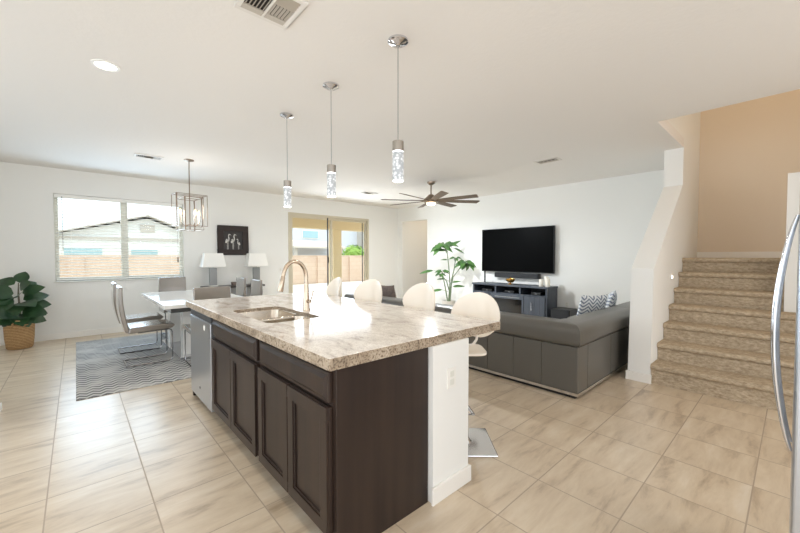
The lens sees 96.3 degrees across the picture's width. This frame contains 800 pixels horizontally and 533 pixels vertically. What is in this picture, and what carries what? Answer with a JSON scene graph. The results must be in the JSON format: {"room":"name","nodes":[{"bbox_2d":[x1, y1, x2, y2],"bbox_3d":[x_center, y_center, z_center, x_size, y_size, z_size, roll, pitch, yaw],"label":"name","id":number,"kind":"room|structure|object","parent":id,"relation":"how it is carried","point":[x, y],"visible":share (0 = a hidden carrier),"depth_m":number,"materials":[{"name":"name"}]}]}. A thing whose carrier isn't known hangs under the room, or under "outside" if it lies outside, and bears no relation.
{"room":"open-plan kitchen","nodes":[
{"label":"open-plan kitchen","id":0,"kind":"room"},
{"bbox_2d":[3,323,34,349],"bbox_3d":[-5.540,1.010,5.214,0.332,0.355,0.332,-2,2,-42],"label":"basket","id":1,"kind":"object","parent":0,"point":[16,337],"depth_m":5.11,"materials":[{"name":"brown wicker"}]},
{"bbox_2d":[0,162,397,338],"bbox_3d":[-3.717,-0.249,7.456,9.700,2.740,0.150,-2,2,-42],"label":"wall","id":2,"kind":"structure","parent":0,"point":[27,241],"depth_m":6.49,"materials":[{"name":"white paint"}]},
{"bbox_2d":[0,327,124,345],"bbox_3d":[-3.667,1.075,7.428,9.685,0.095,0.015,-2,2,-42],"label":"baseboard","id":3,"kind":"structure","parent":2,"relation":"attached to","point":[37,338],"depth_m":5.89,"materials":[{"name":"white"}]},
{"bbox_2d":[54,278,158,282],"bbox_3d":[-4.871,0.234,6.361,1.840,0.020,0.105,-2,2,-42],"label":"window sill","id":4,"kind":"structure","parent":2,"relation":"attached to","point":[139,278],"depth_m":6.14,"materials":[{"name":"white paint"}]},
{"bbox_2d":[53,194,182,280],"bbox_3d":[-4.926,-0.483,6.401,1.808,1.410,0.060,-2,2,-42],"label":"window","id":5,"kind":"structure","parent":2,"relation":"in","point":[122,207],"depth_m":6.37,"materials":[{"name":"white plastic"}]},
{"bbox_2d":[54,194,182,280],"bbox_3d":[-4.869,-0.484,6.337,1.780,1.393,0.083,-2,2,-42],"label":"window blind","id":6,"kind":"object","parent":5,"relation":"attached to","point":[61,196],"visible":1,"depth_m":6.25,"materials":[{"name":"white plastic"}]},
{"bbox_2d":[217,225,248,254],"bbox_3d":[-3.498,-0.548,7.510,0.622,0.615,0.040,-2,2,-42],"label":"framed picture","id":7,"kind":"object","parent":2,"relation":"attached to","point":[231,240],"visible":0.94,"depth_m":7.50,"materials":[{"name":"black wood"}]},
{"bbox_2d":[288,212,368,292],"bbox_3d":[-1.768,-0.110,9.190,2.350,2.368,0.160,-2,2,-42],"label":"door","id":8,"kind":"structure","parent":2,"relation":"in","point":[290,214],"depth_m":9.13,"materials":[{"name":"beige metal"}]},
{"bbox_2d":[0,330,792,532],"bbox_3d":[0.886,1.285,3.606,11.300,0.100,12.100,-2,2,-42],"label":"floor","id":9,"kind":"structure","parent":0,"point":[624,455],"depth_m":2.29,"materials":[{"name":"tile"}]},
{"bbox_2d":[0,272,51,349],"bbox_3d":[-5.524,0.634,5.192,0.676,1.108,0.567,-2,2,-42],"label":"fig","id":10,"kind":"object","parent":9,"relation":"on","point":[18,328],"visible":1,"depth_m":5.15,"materials":[{"name":"green plant"}]},
{"bbox_2d":[76,331,190,400],"bbox_3d":[-3.040,1.182,5.277,2.575,0.008,2.990,-2,2,-42],"label":"area rug","id":11,"kind":"object","parent":9,"relation":"on","point":[101,370],"visible":0.44,"depth_m":4.28,"materials":[{"name":"grey carpet"}]},
{"bbox_2d":[111,282,162,353],"bbox_3d":[-3.741,0.699,5.107,0.558,0.962,0.430,-2,2,-42],"label":"dining chair","id":12,"kind":"object","parent":11,"relation":"on","point":[148,316],"visible":0.75,"depth_m":5.01,"materials":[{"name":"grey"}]},
{"bbox_2d":[116,285,174,367],"bbox_3d":[-3.211,0.716,4.521,0.558,0.962,0.430,-2,2,-42],"label":"dining chair","id":13,"kind":"object","parent":11,"relation":"on","point":[158,324],"visible":1,"depth_m":4.39,"materials":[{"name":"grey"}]},
{"bbox_2d":[158,277,185,338],"bbox_3d":[-3.780,0.671,6.039,0.430,0.962,0.558,-2,2,-42],"label":"dining chair","id":14,"kind":"object","parent":11,"relation":"on","point":[165,283],"visible":0.44,"depth_m":6.18,"materials":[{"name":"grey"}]},
{"bbox_2d":[141,290,242,360],"bbox_3d":[-3.025,0.802,5.239,1.010,0.754,1.950,-2,2,-42],"label":"dining table","id":15,"kind":"object","parent":11,"relation":"on","point":[174,302],"visible":0.48,"depth_m":4.87,"materials":[{"name":"white paint"}]},
{"bbox_2d":[182,286,230,366],"bbox_3d":[-2.394,0.718,4.442,0.430,0.962,0.558,-2,2,-42],"label":"dining chair","id":16,"kind":"object","parent":11,"relation":"on","point":[202,293],"visible":0.38,"depth_m":4.24,"materials":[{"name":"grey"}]},
{"bbox_2d":[235,277,245,296],"bbox_3d":[-2.919,0.673,5.986,0.558,0.962,0.430,-2,2,-42],"label":"dining chair","id":17,"kind":"object","parent":11,"relation":"on","point":[240,282],"visible":0.41,"depth_m":6.08,"materials":[{"name":"grey fabric"}]},
{"bbox_2d":[250,279,262,295],"bbox_3d":[-2.442,0.688,5.459,0.558,0.962,0.430,-2,2,-42],"label":"dining chair","id":18,"kind":"object","parent":11,"relation":"on","point":[256,285],"visible":0.32,"depth_m":5.57,"materials":[{"name":"grey fabric"}]},
{"bbox_2d":[190,309,214,411],"bbox_3d":[-1.542,0.816,3.337,0.583,0.853,0.690,-2,2,-42],"label":"dishwasher","id":19,"kind":"object","parent":9,"relation":"on","point":[200,324],"visible":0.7,"depth_m":3.10,"materials":[{"name":"grey metal"}]},
{"bbox_2d":[200,284,264,287],"bbox_3d":[-3.424,0.754,7.386,1.160,0.740,0.350,-2,2,-42],"label":"console table","id":20,"kind":"object","parent":9,"relation":"on","point":[247,285],"visible":0.08,"depth_m":7.29,"materials":[{"name":"black wood"}]},
{"bbox_2d":[199,253,225,286],"bbox_3d":[-3.710,0.064,7.100,0.430,0.655,0.250,-2,2,-42],"label":"table lamp","id":21,"kind":"object","parent":20,"relation":"on","point":[212,260],"visible":0.97,"depth_m":7.04,"materials":[{"name":"white fabric"}]},
{"bbox_2d":[244,253,267,279],"bbox_3d":[-3.080,0.048,7.670,0.430,0.655,0.250,-2,2,-42],"label":"table lamp","id":22,"kind":"object","parent":20,"relation":"on","point":[252,259],"visible":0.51,"depth_m":7.61,"materials":[{"name":"white fabric"}]},
{"bbox_2d":[211,319,261,456],"bbox_3d":[-0.965,0.833,2.717,0.609,0.856,0.983,-2,2,-42],"label":"base cabinet","id":23,"kind":"object","parent":9,"relation":"on","point":[235,354],"visible":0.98,"depth_m":2.44,"materials":[{"name":"brown wood"}]},
{"bbox_2d":[326,277,341,296],"bbox_3d":[-0.900,0.674,4.071,0.485,1.093,0.458,0,2,-2],"label":"bar stool","id":24,"kind":"object","parent":9,"relation":"on","point":[334,288],"visible":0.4,"depth_m":4.21,"materials":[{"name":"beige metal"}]},
{"bbox_2d":[257,341,427,532],"bbox_3d":[-0.354,0.853,2.042,0.609,0.856,0.835,-2,2,-42],"label":"base cabinet","id":25,"kind":"object","parent":9,"relation":"on","point":[349,445],"visible":0.96,"depth_m":1.73,"materials":[{"name":"brown wood"}]},
{"bbox_2d":[186,292,499,371],"bbox_3d":[-0.697,0.372,2.898,1.290,0.054,2.625,-2,2,-42],"label":"countertop","id":26,"kind":"structure","parent":25,"relation":"on","point":[340,332],"depth_m":2.19,"materials":[{"name":"stone"}]},
{"bbox_2d":[239,309,310,322],"bbox_3d":[-0.945,0.490,2.688,0.381,0.229,0.756,-2,2,-42],"label":"sink","id":27,"kind":"object","parent":26,"relation":"in","point":[273,315],"visible":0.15,"depth_m":2.92,"materials":[{"name":"silver metal"}]},
{"bbox_2d":[277,260,313,310],"bbox_3d":[-0.796,0.148,2.737,0.265,0.403,0.120,-2,2,-42],"label":"kitchen faucet","id":28,"kind":"object","parent":26,"relation":"on","point":[306,298],"visible":1,"depth_m":2.79,"materials":[{"name":"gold metal"}]},
{"bbox_2d":[354,279,381,302],"bbox_3d":[-0.409,0.685,3.543,0.467,1.103,0.483,0,2,5],"label":"bar stool","id":29,"kind":"object","parent":9,"relation":"on","point":[370,289],"visible":0.42,"depth_m":3.72,"materials":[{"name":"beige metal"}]},
{"bbox_2d":[402,283,434,310],"bbox_3d":[0.060,0.700,3.027,0.475,1.103,0.475,0,2,5],"label":"bar stool","id":30,"kind":"object","parent":9,"relation":"on","point":[421,295],"visible":0.41,"depth_m":3.18,"materials":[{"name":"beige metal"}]},
{"bbox_2d":[420,241,475,304],"bbox_3d":[1.109,0.243,8.388,1.312,1.702,0.487,0,2,4],"label":"houseplant","id":31,"kind":"object","parent":9,"relation":"on","point":[447,245],"visible":0.98,"depth_m":8.35,"materials":[{"name":"green plant"}]},
{"bbox_2d":[451,292,499,457],"bbox_3d":[0.488,0.733,2.576,0.463,1.063,0.484,0,2,4],"label":"bar stool","id":32,"kind":"object","parent":9,"relation":"on","point":[482,305],"visible":0.54,"depth_m":2.66,"materials":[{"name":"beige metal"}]},
{"bbox_2d":[344,293,629,398],"bbox_3d":[1.426,0.824,5.687,2.930,0.700,3.880,-2,2,-42],"label":"sectional sofa","id":33,"kind":"object","parent":9,"relation":"on","point":[569,356],"visible":0.41,"depth_m":3.67,"materials":[{"name":"grey leather"}]},
{"bbox_2d":[381,285,396,297],"bbox_3d":[-0.214,0.509,6.021,0.440,0.423,0.181,2,2,43],"label":"throw pillow","id":34,"kind":"object","parent":33,"relation":"on","point":[389,291],"visible":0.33,"depth_m":5.89,"materials":[{"name":"grey fabric"}]},
{"bbox_2d":[344,293,438,305],"bbox_3d":[-0.177,0.582,5.513,0.330,0.207,1.976,-2,2,-42],"label":"cushion","id":35,"kind":"object","parent":33,"relation":"on","point":[386,300],"depth_m":5.32,"materials":[{"name":"grey leather"}]},
{"bbox_2d":[434,304,579,346],"bbox_3d":[1.126,0.624,4.074,0.330,0.207,1.900,-2,2,-42],"label":"cushion","id":36,"kind":"object","parent":33,"relation":"on","point":[536,329],"depth_m":3.60,"materials":[{"name":"grey leather"}]},
{"bbox_2d":[576,294,608,315],"bbox_3d":[2.475,0.557,4.632,0.430,0.409,0.188,0,2,-16],"label":"throw pillow","id":37,"kind":"object","parent":33,"relation":"on","point":[587,304],"visible":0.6,"depth_m":4.54,"materials":[{"name":"fabric"}]},
{"bbox_2d":[564,307,629,346],"bbox_3d":[2.150,0.628,3.941,1.670,0.207,0.330,-2,2,-42],"label":"cushion","id":38,"kind":"object","parent":33,"relation":"on","point":[587,329],"depth_m":3.63,"materials":[{"name":"grey leather"}]},
{"bbox_2d":[605,290,616,307],"bbox_3d":[2.956,0.544,5.061,0.188,0.409,0.430,1,2,34],"label":"throw pillow","id":39,"kind":"object","parent":33,"relation":"on","point":[612,297],"visible":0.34,"depth_m":4.90,"materials":[{"name":"fabric"}]},
{"bbox_2d":[611,301,629,307],"bbox_3d":[3.237,0.599,4.925,1.256,0.207,0.330,-2,2,-42],"label":"cushion","id":40,"kind":"object","parent":33,"relation":"on","point":[627,304],"depth_m":4.63,"materials":[{"name":"grey leather"}]},
{"bbox_2d":[472,281,557,317],"bbox_3d":[2.360,0.746,7.569,0.477,0.745,1.750,-2,2,-42],"label":"media console","id":41,"kind":"object","parent":9,"relation":"on","point":[523,302],"visible":0.5,"depth_m":7.24,"materials":[{"name":"grey wood"}]},
{"bbox_2d":[482,288,494,291],"bbox_3d":[1.995,0.514,7.961,0.223,0.054,0.260,-2,2,-42],"label":"media box","id":42,"kind":"object","parent":41,"relation":"on","point":[483,289],"visible":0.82,"depth_m":7.92,"materials":[{"name":"black plastic"}]},
{"bbox_2d":[474,290,544,297],"bbox_3d":[2.369,0.563,7.573,0.410,0.020,1.650,-2,2,-42],"label":"shelf","id":43,"kind":"object","parent":41,"relation":"attached to","point":[527,294],"depth_m":7.40,"materials":[{"name":"grey wood"}]},
{"bbox_2d":[506,277,514,283],"bbox_3d":[2.321,0.292,7.521,0.196,0.165,0.196,-2,2,-42],"label":"ornament","id":44,"kind":"object","parent":41,"relation":"on","point":[510,280],"visible":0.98,"depth_m":7.47,"materials":[{"name":"gold metal"}]},
{"bbox_2d":[505,290,518,292],"bbox_3d":[2.364,0.526,7.553,0.223,0.054,0.220,-2,2,-42],"label":"media box","id":45,"kind":"object","parent":41,"relation":"on","point":[506,291],"visible":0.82,"depth_m":7.47,"materials":[{"name":"black plastic"}]},
{"bbox_2d":[531,292,545,295],"bbox_3d":[2.753,0.538,7.123,0.223,0.054,0.200,-2,2,-42],"label":"media box","id":46,"kind":"object","parent":41,"relation":"on","point":[532,293],"visible":0.9,"depth_m":7.07,"materials":[{"name":"black plastic"}]},
{"bbox_2d":[539,279,543,286],"bbox_3d":[2.763,0.315,7.004,0.084,0.150,0.084,-2,2,-42],"label":"pillar candle","id":47,"kind":"object","parent":41,"relation":"on","point":[541,281],"visible":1,"depth_m":6.97,"materials":[{"name":"white wax"}]},
{"bbox_2d":[545,278,549,286],"bbox_3d":[2.850,0.308,6.907,0.084,0.170,0.084,-2,2,-42],"label":"pillar candle","id":48,"kind":"object","parent":41,"relation":"on","point":[547,280],"visible":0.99,"depth_m":6.87,"materials":[{"name":"white wax"}]},
{"bbox_2d":[551,307,576,318],"bbox_3d":[3.078,0.966,6.722,0.356,0.355,0.350,-2,2,-42],"label":"subwoofer","id":49,"kind":"object","parent":9,"relation":"on","point":[558,312],"visible":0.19,"depth_m":6.61,"materials":[{"name":"black plastic"}]},
{"bbox_2d":[551,310,568,318],"bbox_3d":[2.949,0.959,6.604,0.006,0.295,0.310,-2,2,-42],"label":"grille","id":50,"kind":"object","parent":49,"relation":"attached to","point":[558,314],"depth_m":6.60,"materials":[{"name":"black fabric"}]},
{"bbox_2d":[650,258,795,413],"bbox_3d":[4.321,0.573,3.729,2.503,1.315,2.293,-2,2,-42],"label":"staircase","id":51,"kind":"structure","parent":9,"relation":"on","point":[715,342],"depth_m":3.77,"materials":[{"name":"carpet"}]},
{"bbox_2d":[770,204,799,532],"bbox_3d":[1.637,0.426,0.991,0.910,1.770,0.854,-2,2,-42],"label":"refrigerator","id":52,"kind":"object","parent":9,"relation":"on","point":[794,513],"visible":1,"depth_m":1.23,"materials":[{"name":"grey metal"}]},
{"bbox_2d":[0,0,799,208],"bbox_3d":[0.886,-1.564,3.522,11.300,0.120,12.100,-2,2,-42],"label":"ceiling","id":53,"kind":"structure","parent":0,"point":[479,92],"depth_m":2.92,"materials":[{"name":"white paint"}]},
{"bbox_2d":[90,59,119,71],"bbox_3d":[-2.161,-1.474,2.629,0.170,0.008,0.170,-2,2,-42],"label":"recessed light","id":54,"kind":"object","parent":53,"relation":"in","point":[105,65],"visible":1,"depth_m":2.63,"materials":[{"name":"white"}]},
{"bbox_2d":[133,153,163,160],"bbox_3d":[-3.534,-1.542,5.040,0.346,0.011,0.200,-2,2,-42],"label":"ceiling vent","id":55,"kind":"object","parent":53,"relation":"in","point":[135,154],"visible":1,"depth_m":5.03,"materials":[{"name":"white metal"}]},
{"bbox_2d":[171,159,207,230],"bbox_3d":[-3.079,-1.042,5.237,0.427,1.024,0.427,-2,2,-42],"label":"chandelier","id":56,"kind":"object","parent":53,"relation":"hanging from","point":[187,160],"visible":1,"depth_m":5.21,"materials":[{"name":"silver metal"}]},
{"bbox_2d":[234,0,307,28],"bbox_3d":[-0.717,-1.452,1.987,0.306,0.011,0.300,-2,2,-42],"label":"ceiling vent","id":57,"kind":"object","parent":53,"relation":"in","point":[280,13],"visible":1,"depth_m":2.02,"materials":[{"name":"white metal"}]},
{"bbox_2d":[280,112,293,206],"bbox_3d":[-1.123,-1.050,3.567,0.132,0.909,0.132,-2,2,-42],"label":"pendant light","id":58,"kind":"object","parent":53,"relation":"hanging from","point":[287,183],"visible":1,"depth_m":3.54,"materials":[{"name":"glass"}]},
{"bbox_2d":[323,81,338,196],"bbox_3d":[-0.567,-1.032,2.951,0.132,0.909,0.132,-2,2,-42],"label":"pendant light","id":59,"kind":"object","parent":53,"relation":"hanging from","point":[331,86],"visible":1,"depth_m":2.93,"materials":[{"name":"glass"}]},
{"bbox_2d":[361,192,377,194],"bbox_3d":[-0.678,-1.627,7.947,0.346,0.011,0.200,-2,2,-42],"label":"ceiling vent","id":60,"kind":"object","parent":53,"relation":"in","point":[370,193],"visible":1,"depth_m":7.96,"materials":[{"name":"white metal"}]},
{"bbox_2d":[388,34,407,181],"bbox_3d":[-0.013,-1.014,2.340,0.132,0.909,0.132,-2,2,-42],"label":"pendant light","id":61,"kind":"object","parent":53,"relation":"hanging from","point":[397,40],"visible":1,"depth_m":2.32,"materials":[{"name":"glass"}]},
{"bbox_2d":[381,181,479,207],"bbox_3d":[0.588,-1.379,6.779,1.783,0.440,1.783,-1,2,-30],"label":"ceiling fan","id":62,"kind":"object","parent":53,"relation":"hanging from","point":[431,199],"visible":1,"depth_m":6.70,"materials":[{"name":"brown wood"}]},
{"bbox_2d":[533,157,561,163],"bbox_3d":[2.161,-1.548,5.244,0.206,0.011,0.340,-2,2,-42],"label":"ceiling vent","id":63,"kind":"object","parent":53,"relation":"in","point":[553,159],"visible":1,"depth_m":5.22,"materials":[{"name":"white metal"}]},
{"bbox_2d":[406,220,426,291],"bbox_3d":[0.588,-0.359,11.222,1.460,2.740,0.140,-2,2,-42],"label":"wall","id":64,"kind":"structure","parent":0,"point":[416,231],"depth_m":11.04,"materials":[{"name":"white paint"}]},
{"bbox_2d":[428,338,468,502],"bbox_3d":[-0.573,0.825,2.977,0.308,0.856,2.575,-2,2,-42],"label":"wall","id":65,"kind":"structure","parent":0,"point":[447,408],"depth_m":1.99,"materials":[{"name":"white paint"}]},
{"bbox_2d":[431,464,470,505],"bbox_3d":[-0.566,1.206,2.984,0.342,0.095,2.590,-2,2,-42],"label":"baseboard","id":66,"kind":"structure","parent":65,"relation":"attached to","point":[439,492],"depth_m":2.01,"materials":[{"name":"white"}]},
{"bbox_2d":[447,366,455,388],"bbox_3d":[0.290,0.624,2.009,0.070,0.115,0.010,-2,2,-42],"label":"wall outlet","id":67,"kind":"object","parent":65,"relation":"attached to","point":[451,372],"visible":1,"depth_m":2.00,"materials":[{"name":"white plastic"}]},
{"bbox_2d":[398,170,663,310],"bbox_3d":[2.194,-0.272,8.256,0.140,2.740,6.895,-2,2,-42],"label":"wall","id":68,"kind":"structure","parent":0,"point":[601,225],"depth_m":7.00,"materials":[{"name":"white paint"}]},
{"bbox_2d":[495,272,540,278],"bbox_3d":[2.517,0.192,7.722,0.116,0.107,1.040,-2,2,-42],"label":"soundbar","id":69,"kind":"object","parent":68,"relation":"attached to","point":[497,274],"visible":1,"depth_m":7.63,"materials":[{"name":"black plastic"}]},
{"bbox_2d":[482,225,554,273],"bbox_3d":[2.507,-0.354,7.728,0.097,0.955,1.695,-2,2,-42],"label":"television","id":70,"kind":"object","parent":68,"relation":"attached to","point":[522,249],"visible":1,"depth_m":7.61,"materials":[{"name":"black plastic"}]},
{"bbox_2d":[628,112,700,374],"bbox_3d":[3.538,-1.347,4.652,2.660,5.100,0.205,-2,2,-42],"label":"wall","id":71,"kind":"structure","parent":0,"point":[671,235],"depth_m":4.25,"materials":[{"name":"white paint"}]},
{"bbox_2d":[625,369,650,383],"bbox_3d":[3.526,1.155,4.716,2.660,0.095,0.239,-2,2,-42],"label":"baseboard","id":72,"kind":"structure","parent":71,"relation":"attached to","point":[631,375],"depth_m":3.82,"materials":[{"name":"white"}]},
{"bbox_2d":[697,89,799,251],"bbox_3d":[5.313,-1.345,4.569,0.140,5.100,2.300,-2,2,-42],"label":"wall","id":73,"kind":"structure","parent":0,"point":[749,149],"depth_m":4.99,"materials":[{"name":"beige paint"}]},
{"bbox_2d":[697,251,781,257],"bbox_3d":[5.255,-0.151,4.552,0.015,0.085,2.300,-2,2,-42],"label":"baseboard","id":74,"kind":"structure","parent":73,"relation":"attached to","point":[778,254],"depth_m":5.05,"materials":[{"name":"white"}]},
{"bbox_2d":[784,172,799,312],"bbox_3d":[4.263,0.132,3.865,0.600,2.190,0.142,-2,2,-42],"label":"wall","id":75,"kind":"structure","parent":0,"point":[793,191],"depth_m":3.67,"materials":[{"name":"white paint"}]},
{"label":"outside","id":76,"kind":"structure","parent":0,"visible":0},
{"bbox_2d":[293,281,363,296],"bbox_3d":[-3.418,1.066,13.128,10.500,0.180,7.800,-2,2,-42],"label":"floor","id":77,"kind":"structure","parent":76,"point":[347,287],"depth_m":15.46,"materials":[{"name":"white concrete"}]},
{"bbox_2d":[329,230,341,296],"bbox_3d":[-2.123,-0.089,11.744,0.310,2.210,0.300,-2,2,-42],"label":"patio column","id":78,"kind":"structure","parent":77,"relation":"on","point":[337,234],"depth_m":11.63,"materials":[{"name":"beige paint"}]},
{"bbox_2d":[292,217,363,231],"bbox_3d":[-2.197,-1.407,11.631,8.000,0.430,0.350,-2,2,-42],"label":"trim","id":79,"kind":"structure","parent":78,"relation":"on","point":[302,223],"depth_m":11.24,"materials":[{"name":"beige paint"}]},
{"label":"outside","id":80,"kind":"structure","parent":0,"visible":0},
{"bbox_3d":[-19.141,0.751,28.635,70.000,0.100,51.900,-2,2,-42],"label":"ground","id":81,"kind":"structure","parent":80,"visible":0},
{"bbox_2d":[59,215,178,254],"bbox_3d":[-16.594,-0.899,21.448,8.000,3.620,10.300,-2,2,-42],"label":"house","id":82,"kind":"structure","parent":81,"relation":"on","point":[68,236],"depth_m":17.59,"materials":[{"name":"white paint"}]},
{"bbox_2d":[140,224,154,232],"bbox_3d":[-12.908,-1.948,18.312,0.600,0.400,0.050,-2,2,-42],"label":"gable vent","id":83,"kind":"object","parent":82,"relation":"attached to","point":[145,230],"depth_m":18.31,"materials":[{"name":"grey"}]},
{"bbox_2d":[59,255,363,284],"bbox_3d":[-6.335,0.287,15.956,44.000,1.570,0.300,-2,2,-42],"label":"wall","id":84,"kind":"structure","parent":81,"relation":"on","point":[316,265],"depth_m":13.68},
{"bbox_2d":[292,228,363,254],"bbox_3d":[-8.368,-3.304,28.758,9.700,8.000,10.800,-2,2,-42],"label":"house","id":85,"kind":"structure","parent":81,"relation":"on","point":[305,241],"depth_m":26.38,"materials":[{"name":"grey paint"}]},
{"bbox_2d":[342,244,363,254],"bbox_3d":[-2.688,-0.192,21.038,1.614,2.231,1.218,-2,2,-42],"label":"bush","id":86,"kind":"object","parent":81,"relation":"on","point":[353,249],"visible":0.39,"depth_m":20.63,"materials":[{"name":"green plant"}]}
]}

